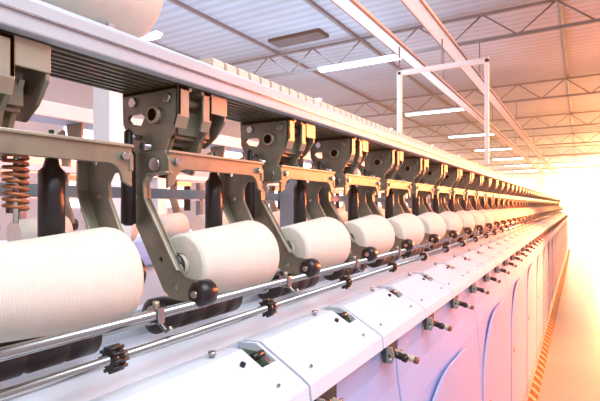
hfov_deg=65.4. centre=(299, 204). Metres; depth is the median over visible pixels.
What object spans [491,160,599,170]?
roof truss
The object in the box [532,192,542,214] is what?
unit
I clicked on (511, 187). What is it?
unit
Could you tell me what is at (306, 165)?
window
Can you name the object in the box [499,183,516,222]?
unit
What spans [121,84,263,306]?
unit
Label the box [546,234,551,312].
panel
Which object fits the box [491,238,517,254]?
box
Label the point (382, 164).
unit
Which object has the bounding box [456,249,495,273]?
box
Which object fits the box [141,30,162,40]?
ceiling light
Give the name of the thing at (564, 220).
panel
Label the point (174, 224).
package
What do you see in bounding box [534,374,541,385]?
bracket
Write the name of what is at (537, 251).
panel
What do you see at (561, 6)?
purlin
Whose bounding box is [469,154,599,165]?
roof truss
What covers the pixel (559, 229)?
panel
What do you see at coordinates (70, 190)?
rail
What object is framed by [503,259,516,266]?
peg
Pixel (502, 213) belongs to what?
package
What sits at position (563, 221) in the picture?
panel
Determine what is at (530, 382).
rail
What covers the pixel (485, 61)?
frame
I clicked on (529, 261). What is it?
panel
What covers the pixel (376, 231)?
package
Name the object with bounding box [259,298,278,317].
clamp
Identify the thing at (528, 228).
box
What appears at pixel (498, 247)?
box
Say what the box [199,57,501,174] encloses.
chain
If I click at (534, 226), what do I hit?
box
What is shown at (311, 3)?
purlin
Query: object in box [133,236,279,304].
base cabinet
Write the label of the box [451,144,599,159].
roof truss
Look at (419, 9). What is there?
rail
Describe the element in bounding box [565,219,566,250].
panel
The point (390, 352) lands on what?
peg
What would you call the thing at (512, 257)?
peg
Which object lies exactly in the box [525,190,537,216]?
unit
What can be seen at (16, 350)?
rod
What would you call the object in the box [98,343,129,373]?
clamp
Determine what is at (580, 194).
window
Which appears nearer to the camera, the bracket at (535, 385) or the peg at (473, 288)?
the peg at (473, 288)
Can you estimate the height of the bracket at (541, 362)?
0.075 m
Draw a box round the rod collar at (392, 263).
[386,261,398,271]
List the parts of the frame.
hanger rod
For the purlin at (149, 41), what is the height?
0.050 m
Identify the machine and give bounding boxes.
[0,156,407,242]
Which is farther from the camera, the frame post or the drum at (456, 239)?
the drum at (456, 239)
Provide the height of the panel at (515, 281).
1.062 m
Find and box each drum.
[0,334,102,381]
[142,292,242,333]
[257,270,318,299]
[323,258,366,280]
[367,249,399,267]
[401,243,424,257]
[424,242,442,251]
[442,238,457,245]
[457,235,469,241]
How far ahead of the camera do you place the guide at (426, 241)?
1.55 m
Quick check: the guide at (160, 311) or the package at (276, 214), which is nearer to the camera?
the guide at (160, 311)
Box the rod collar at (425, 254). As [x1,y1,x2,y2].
[419,252,428,260]
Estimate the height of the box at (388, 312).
0.084 m
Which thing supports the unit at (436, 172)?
attached to the beam
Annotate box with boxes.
[329,286,424,348]
[380,272,451,317]
[414,262,471,297]
[439,255,485,283]
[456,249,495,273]
[470,244,504,265]
[481,241,511,259]
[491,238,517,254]
[499,235,522,249]
[505,233,526,245]
[511,231,530,243]
[516,229,533,240]
[520,228,536,237]
[524,227,538,235]
[526,225,540,234]
[529,224,542,232]
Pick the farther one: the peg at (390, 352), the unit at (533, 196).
the unit at (533, 196)
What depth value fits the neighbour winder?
2.14 m
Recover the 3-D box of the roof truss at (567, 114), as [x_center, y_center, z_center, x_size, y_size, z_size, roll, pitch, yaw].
[5.359,-2.590,15.938,11.414,0.420,0.050,0,0,31]
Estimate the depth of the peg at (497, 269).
2.18 m
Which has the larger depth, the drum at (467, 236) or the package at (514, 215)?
the package at (514, 215)
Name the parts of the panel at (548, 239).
rounded door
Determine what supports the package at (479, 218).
attached to the unit at (467, 178)
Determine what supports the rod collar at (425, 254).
attached to the rod at (10, 392)
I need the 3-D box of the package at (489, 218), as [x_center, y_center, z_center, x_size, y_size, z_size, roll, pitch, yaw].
[1.063,0.088,2.746,0.122,0.122,0.197,0,0,31]
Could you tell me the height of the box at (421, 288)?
0.084 m
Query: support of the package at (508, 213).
attached to the unit at (500, 187)
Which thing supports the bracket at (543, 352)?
on the floor
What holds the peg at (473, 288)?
attached to the panel at (448, 367)
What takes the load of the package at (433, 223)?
attached to the unit at (412, 169)
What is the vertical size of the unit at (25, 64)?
0.306 m
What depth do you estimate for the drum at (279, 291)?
0.98 m
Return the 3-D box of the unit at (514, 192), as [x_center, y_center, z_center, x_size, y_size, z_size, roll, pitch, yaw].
[1.940,-0.017,4.241,0.184,0.306,0.257,0,0,26]
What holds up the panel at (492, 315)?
attached to the floor
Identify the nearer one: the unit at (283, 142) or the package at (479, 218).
the unit at (283, 142)
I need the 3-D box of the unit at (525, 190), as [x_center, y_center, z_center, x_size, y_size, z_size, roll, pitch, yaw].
[2.387,-0.017,4.987,0.184,0.306,0.257,0,0,26]
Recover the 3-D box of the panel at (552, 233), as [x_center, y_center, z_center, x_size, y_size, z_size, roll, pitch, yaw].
[3.583,0.819,6.626,0.047,1.062,0.864,0,0,31]
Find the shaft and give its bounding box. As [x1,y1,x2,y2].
[102,242,443,336]
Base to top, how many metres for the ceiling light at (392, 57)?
0.073 m
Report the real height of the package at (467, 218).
0.122 m
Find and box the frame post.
[280,158,302,227]
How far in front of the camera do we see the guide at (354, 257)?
1.06 m
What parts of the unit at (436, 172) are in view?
pivot rod, bracket plate, cradle arm, cradle arm, bracket plate, knob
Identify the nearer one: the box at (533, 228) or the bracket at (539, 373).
the bracket at (539, 373)
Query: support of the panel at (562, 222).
attached to the floor
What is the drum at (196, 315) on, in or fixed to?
attached to the shaft
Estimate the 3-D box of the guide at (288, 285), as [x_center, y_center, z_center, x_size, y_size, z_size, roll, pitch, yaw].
[-0.018,0.135,0.809,0.037,0.036,0.010,0,0,31]
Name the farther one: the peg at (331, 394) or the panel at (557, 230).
the panel at (557, 230)
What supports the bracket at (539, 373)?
on the floor
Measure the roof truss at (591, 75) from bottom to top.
0.420 m
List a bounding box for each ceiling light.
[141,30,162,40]
[317,54,400,71]
[404,107,462,115]
[448,133,493,137]
[474,147,510,150]
[492,157,522,159]
[504,164,531,166]
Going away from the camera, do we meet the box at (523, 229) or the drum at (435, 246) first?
the drum at (435, 246)
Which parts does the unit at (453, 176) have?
pivot rod, bracket plate, cradle arm, cradle arm, bracket plate, knob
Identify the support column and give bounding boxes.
[93,87,130,238]
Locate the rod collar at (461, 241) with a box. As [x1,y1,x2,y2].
[460,240,466,246]
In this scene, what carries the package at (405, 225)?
attached to the unit at (382, 164)
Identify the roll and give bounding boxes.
[41,0,163,37]
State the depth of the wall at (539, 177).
40.82 m
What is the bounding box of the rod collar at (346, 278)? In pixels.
[338,275,353,288]
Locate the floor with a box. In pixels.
[537,221,599,400]
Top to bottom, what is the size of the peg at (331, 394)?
0.042 m
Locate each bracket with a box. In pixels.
[528,394,536,400]
[530,387,538,399]
[532,380,539,391]
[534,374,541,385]
[535,368,542,378]
[537,363,543,373]
[538,358,545,367]
[540,353,546,362]
[541,349,547,357]
[542,345,548,353]
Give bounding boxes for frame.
[397,39,488,163]
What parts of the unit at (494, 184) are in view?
bracket plate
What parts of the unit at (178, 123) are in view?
lever handle, bracket plate, pivot rod, cradle arm, link lever, bracket plate, knob, bracket plate, cradle arm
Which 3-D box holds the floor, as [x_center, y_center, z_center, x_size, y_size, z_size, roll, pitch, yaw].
[7.925,1.400,20.317,11.700,0.100,49.000,0,0,31]
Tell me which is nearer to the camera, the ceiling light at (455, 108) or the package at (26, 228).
the package at (26, 228)
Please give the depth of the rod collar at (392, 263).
1.24 m
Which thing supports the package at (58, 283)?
attached to the unit at (25, 64)
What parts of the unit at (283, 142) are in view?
lever handle, bracket plate, pivot rod, cradle arm, bracket plate, link lever, bracket plate, knob, cradle arm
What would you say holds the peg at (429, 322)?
attached to the panel at (448, 367)
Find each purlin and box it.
[149,41,198,59]
[167,0,515,172]
[303,0,536,172]
[559,1,576,170]
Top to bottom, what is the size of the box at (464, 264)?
0.084 m
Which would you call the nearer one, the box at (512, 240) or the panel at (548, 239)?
the box at (512, 240)
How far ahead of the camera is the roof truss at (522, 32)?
6.96 m
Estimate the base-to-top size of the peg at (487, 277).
0.042 m
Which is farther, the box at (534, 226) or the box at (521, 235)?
the box at (534, 226)
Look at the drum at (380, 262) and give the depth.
1.46 m
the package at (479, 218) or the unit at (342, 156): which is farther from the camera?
the package at (479, 218)
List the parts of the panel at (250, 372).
knob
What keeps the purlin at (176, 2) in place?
attached to the ceiling
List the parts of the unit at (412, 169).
lever handle, bracket plate, pivot rod, bracket plate, cradle arm, cradle arm, bracket plate, knob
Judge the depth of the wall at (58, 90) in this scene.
10.13 m
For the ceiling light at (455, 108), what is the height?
0.073 m
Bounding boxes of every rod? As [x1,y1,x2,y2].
[0,214,551,400]
[0,218,528,361]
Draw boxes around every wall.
[0,76,408,240]
[502,171,599,220]
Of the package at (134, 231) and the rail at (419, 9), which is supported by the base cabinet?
the package at (134, 231)
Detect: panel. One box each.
[92,340,309,400]
[244,306,382,400]
[337,350,399,400]
[395,286,480,400]
[473,262,510,400]
[505,249,526,400]
[522,241,536,384]
[533,236,542,350]
[540,237,547,329]
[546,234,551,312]
[550,231,554,298]
[553,229,557,288]
[556,227,559,278]
[558,225,560,271]
[560,224,562,267]
[561,222,563,261]
[563,221,564,257]
[564,220,565,254]
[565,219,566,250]
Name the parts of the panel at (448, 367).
rounded door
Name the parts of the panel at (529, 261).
rounded door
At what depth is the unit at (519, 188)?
4.41 m
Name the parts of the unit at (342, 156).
lever handle, bracket plate, pivot rod, bracket plate, cradle arm, link lever, bracket plate, cradle arm, knob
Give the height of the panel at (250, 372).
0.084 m
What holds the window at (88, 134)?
in the wall at (58, 90)
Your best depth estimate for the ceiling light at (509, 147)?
19.41 m
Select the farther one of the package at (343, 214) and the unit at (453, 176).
the package at (343, 214)
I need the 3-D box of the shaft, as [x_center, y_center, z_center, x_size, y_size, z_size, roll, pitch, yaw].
[3.522,0.168,6.948,0.020,0.020,17.940,0,0,31]
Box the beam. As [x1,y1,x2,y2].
[0,0,562,199]
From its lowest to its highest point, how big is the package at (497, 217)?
0.122 m
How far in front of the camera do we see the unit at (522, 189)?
4.65 m
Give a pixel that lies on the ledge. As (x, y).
(89, 386)
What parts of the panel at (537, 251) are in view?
rounded door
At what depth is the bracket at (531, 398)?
3.14 m
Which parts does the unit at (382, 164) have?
lever handle, bracket plate, cradle arm, bracket plate, pivot rod, cradle arm, bracket plate, knob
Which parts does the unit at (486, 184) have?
bracket plate, cradle arm, cradle arm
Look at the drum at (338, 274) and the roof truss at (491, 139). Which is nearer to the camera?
the drum at (338, 274)
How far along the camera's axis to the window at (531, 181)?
41.44 m
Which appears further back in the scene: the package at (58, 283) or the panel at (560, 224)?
the panel at (560, 224)
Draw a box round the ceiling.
[149,0,599,173]
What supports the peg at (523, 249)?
attached to the panel at (515, 281)
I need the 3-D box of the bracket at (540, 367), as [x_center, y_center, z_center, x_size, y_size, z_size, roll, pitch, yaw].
[1.936,1.312,3.777,0.069,0.075,0.050,0,0,31]
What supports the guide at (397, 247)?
attached to the rod at (16, 350)
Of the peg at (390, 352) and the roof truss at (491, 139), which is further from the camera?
the roof truss at (491, 139)
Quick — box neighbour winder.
[0,100,447,230]
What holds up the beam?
attached to the frame post
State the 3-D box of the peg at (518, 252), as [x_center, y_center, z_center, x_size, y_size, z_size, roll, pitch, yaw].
[1.400,0.307,2.947,0.064,0.042,0.072,0,0,31]
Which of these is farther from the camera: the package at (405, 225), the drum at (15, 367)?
the package at (405, 225)
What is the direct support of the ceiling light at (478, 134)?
hanging from the roof truss at (567, 114)
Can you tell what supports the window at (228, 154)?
in the wall at (58, 90)
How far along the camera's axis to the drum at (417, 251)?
1.73 m
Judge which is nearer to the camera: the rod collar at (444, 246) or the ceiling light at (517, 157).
the rod collar at (444, 246)
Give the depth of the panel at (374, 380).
0.91 m
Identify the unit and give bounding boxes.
[0,31,145,282]
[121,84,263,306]
[240,117,334,277]
[310,136,379,261]
[357,148,413,250]
[393,157,439,243]
[419,163,458,238]
[439,168,472,234]
[455,172,483,231]
[468,175,492,228]
[478,178,500,226]
[486,180,506,224]
[493,182,511,223]
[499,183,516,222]
[504,185,520,220]
[509,186,524,219]
[513,187,527,218]
[516,188,530,218]
[520,189,532,217]
[523,190,534,216]
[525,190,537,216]
[528,191,538,215]
[530,192,540,215]
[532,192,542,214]
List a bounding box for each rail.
[0,183,445,202]
[330,0,556,183]
[400,0,563,183]
[523,246,568,400]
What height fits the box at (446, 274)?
0.084 m
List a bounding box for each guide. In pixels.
[147,301,172,332]
[279,272,298,293]
[350,256,364,272]
[393,246,406,259]
[423,240,433,250]
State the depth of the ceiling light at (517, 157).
23.44 m
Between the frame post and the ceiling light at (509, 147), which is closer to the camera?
the frame post
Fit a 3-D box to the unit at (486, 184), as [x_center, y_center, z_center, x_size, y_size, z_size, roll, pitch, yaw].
[1.194,-0.017,2.998,0.184,0.306,0.256,0,0,26]
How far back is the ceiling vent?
7.84 m
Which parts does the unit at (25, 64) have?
bracket plate, link lever, bracket plate, pivot rod, cradle arm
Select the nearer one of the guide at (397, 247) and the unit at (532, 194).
the guide at (397, 247)
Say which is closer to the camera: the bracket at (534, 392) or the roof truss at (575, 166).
the bracket at (534, 392)
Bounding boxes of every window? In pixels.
[64,126,183,206]
[224,151,276,205]
[303,163,341,205]
[513,178,534,187]
[545,174,599,215]
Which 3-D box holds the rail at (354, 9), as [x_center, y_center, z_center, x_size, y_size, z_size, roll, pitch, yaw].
[9.499,-2.078,19.315,0.150,0.605,48.900,0,0,31]
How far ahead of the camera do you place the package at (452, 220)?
1.97 m
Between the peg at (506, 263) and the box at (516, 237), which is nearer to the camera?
the peg at (506, 263)
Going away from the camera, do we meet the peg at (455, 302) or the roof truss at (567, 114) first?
the peg at (455, 302)
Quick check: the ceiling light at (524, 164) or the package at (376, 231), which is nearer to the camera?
the package at (376, 231)
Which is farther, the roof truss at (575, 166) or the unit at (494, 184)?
the roof truss at (575, 166)
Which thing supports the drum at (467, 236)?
attached to the shaft
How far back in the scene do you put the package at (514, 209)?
3.98 m
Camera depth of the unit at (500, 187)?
3.41 m
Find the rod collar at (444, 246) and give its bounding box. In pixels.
[442,245,449,252]
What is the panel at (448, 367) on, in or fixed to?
attached to the floor
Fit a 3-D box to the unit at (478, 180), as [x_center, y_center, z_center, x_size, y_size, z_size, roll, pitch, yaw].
[1.045,-0.017,2.749,0.184,0.306,0.256,0,0,26]
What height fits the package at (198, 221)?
0.128 m
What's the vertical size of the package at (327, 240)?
0.122 m
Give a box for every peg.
[314,384,342,400]
[383,340,419,363]
[424,313,452,331]
[451,295,473,309]
[469,282,489,294]
[483,272,500,282]
[494,265,509,273]
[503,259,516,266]
[510,254,522,261]
[516,250,527,256]
[521,246,531,252]
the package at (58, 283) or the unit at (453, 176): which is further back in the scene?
the unit at (453, 176)
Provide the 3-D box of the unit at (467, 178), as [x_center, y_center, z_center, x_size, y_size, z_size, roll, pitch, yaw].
[0.896,-0.017,2.500,0.184,0.306,0.256,0,0,26]
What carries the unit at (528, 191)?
attached to the beam
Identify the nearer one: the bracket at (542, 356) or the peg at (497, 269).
the peg at (497, 269)
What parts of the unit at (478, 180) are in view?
bracket plate, cradle arm, cradle arm, bracket plate, knob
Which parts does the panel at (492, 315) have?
rounded door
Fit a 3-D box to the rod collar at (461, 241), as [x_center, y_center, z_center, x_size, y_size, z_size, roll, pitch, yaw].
[0.695,0.165,1.995,0.029,0.027,0.018,0,0,31]
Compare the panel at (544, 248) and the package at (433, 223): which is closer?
the package at (433, 223)
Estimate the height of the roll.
0.140 m
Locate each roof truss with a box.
[229,0,599,78]
[240,73,599,129]
[392,110,599,138]
[426,131,599,150]
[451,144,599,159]
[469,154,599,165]
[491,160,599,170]
[493,166,599,174]
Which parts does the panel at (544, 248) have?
rounded door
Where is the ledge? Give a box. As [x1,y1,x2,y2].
[0,212,560,400]
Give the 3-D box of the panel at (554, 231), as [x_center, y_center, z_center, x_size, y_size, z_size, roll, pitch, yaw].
[4.030,0.819,7.372,0.047,1.062,0.864,0,0,31]
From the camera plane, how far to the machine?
5.06 m
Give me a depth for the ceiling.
8.96 m
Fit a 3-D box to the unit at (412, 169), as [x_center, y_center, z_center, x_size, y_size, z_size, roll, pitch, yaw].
[0.448,-0.017,1.754,0.184,0.306,0.256,0,0,26]
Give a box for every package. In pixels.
[0,227,143,342]
[6,216,72,241]
[85,224,137,241]
[159,213,188,237]
[170,220,278,292]
[191,212,228,230]
[272,211,279,225]
[281,217,350,268]
[337,209,347,221]
[344,215,394,254]
[387,213,424,245]
[417,212,445,242]
[439,211,462,233]
[455,210,474,234]
[468,210,485,226]
[479,210,493,223]
[488,209,500,221]
[494,209,506,220]
[501,209,511,219]
[507,208,516,217]
[510,208,520,216]
[515,208,523,216]
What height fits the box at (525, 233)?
0.084 m
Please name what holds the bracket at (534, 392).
on the floor
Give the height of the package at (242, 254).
0.122 m
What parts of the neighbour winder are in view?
cradle arm, cradle arm, post, cradle arm, rail, cradle arm, cradle arm, cradle arm, cradle arm, post, cradle arm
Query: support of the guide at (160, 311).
attached to the rod at (16, 350)
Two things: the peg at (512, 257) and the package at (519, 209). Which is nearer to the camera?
the peg at (512, 257)
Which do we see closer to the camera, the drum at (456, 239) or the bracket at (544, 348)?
the drum at (456, 239)
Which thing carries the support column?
on the floor
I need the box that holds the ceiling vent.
[268,28,328,47]
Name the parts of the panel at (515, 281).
rounded door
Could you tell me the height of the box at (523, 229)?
0.084 m
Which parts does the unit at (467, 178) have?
bracket plate, cradle arm, cradle arm, bracket plate, knob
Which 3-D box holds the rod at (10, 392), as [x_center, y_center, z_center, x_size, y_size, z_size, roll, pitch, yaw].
[3.627,0.165,6.885,0.010,0.010,17.940,0,0,31]

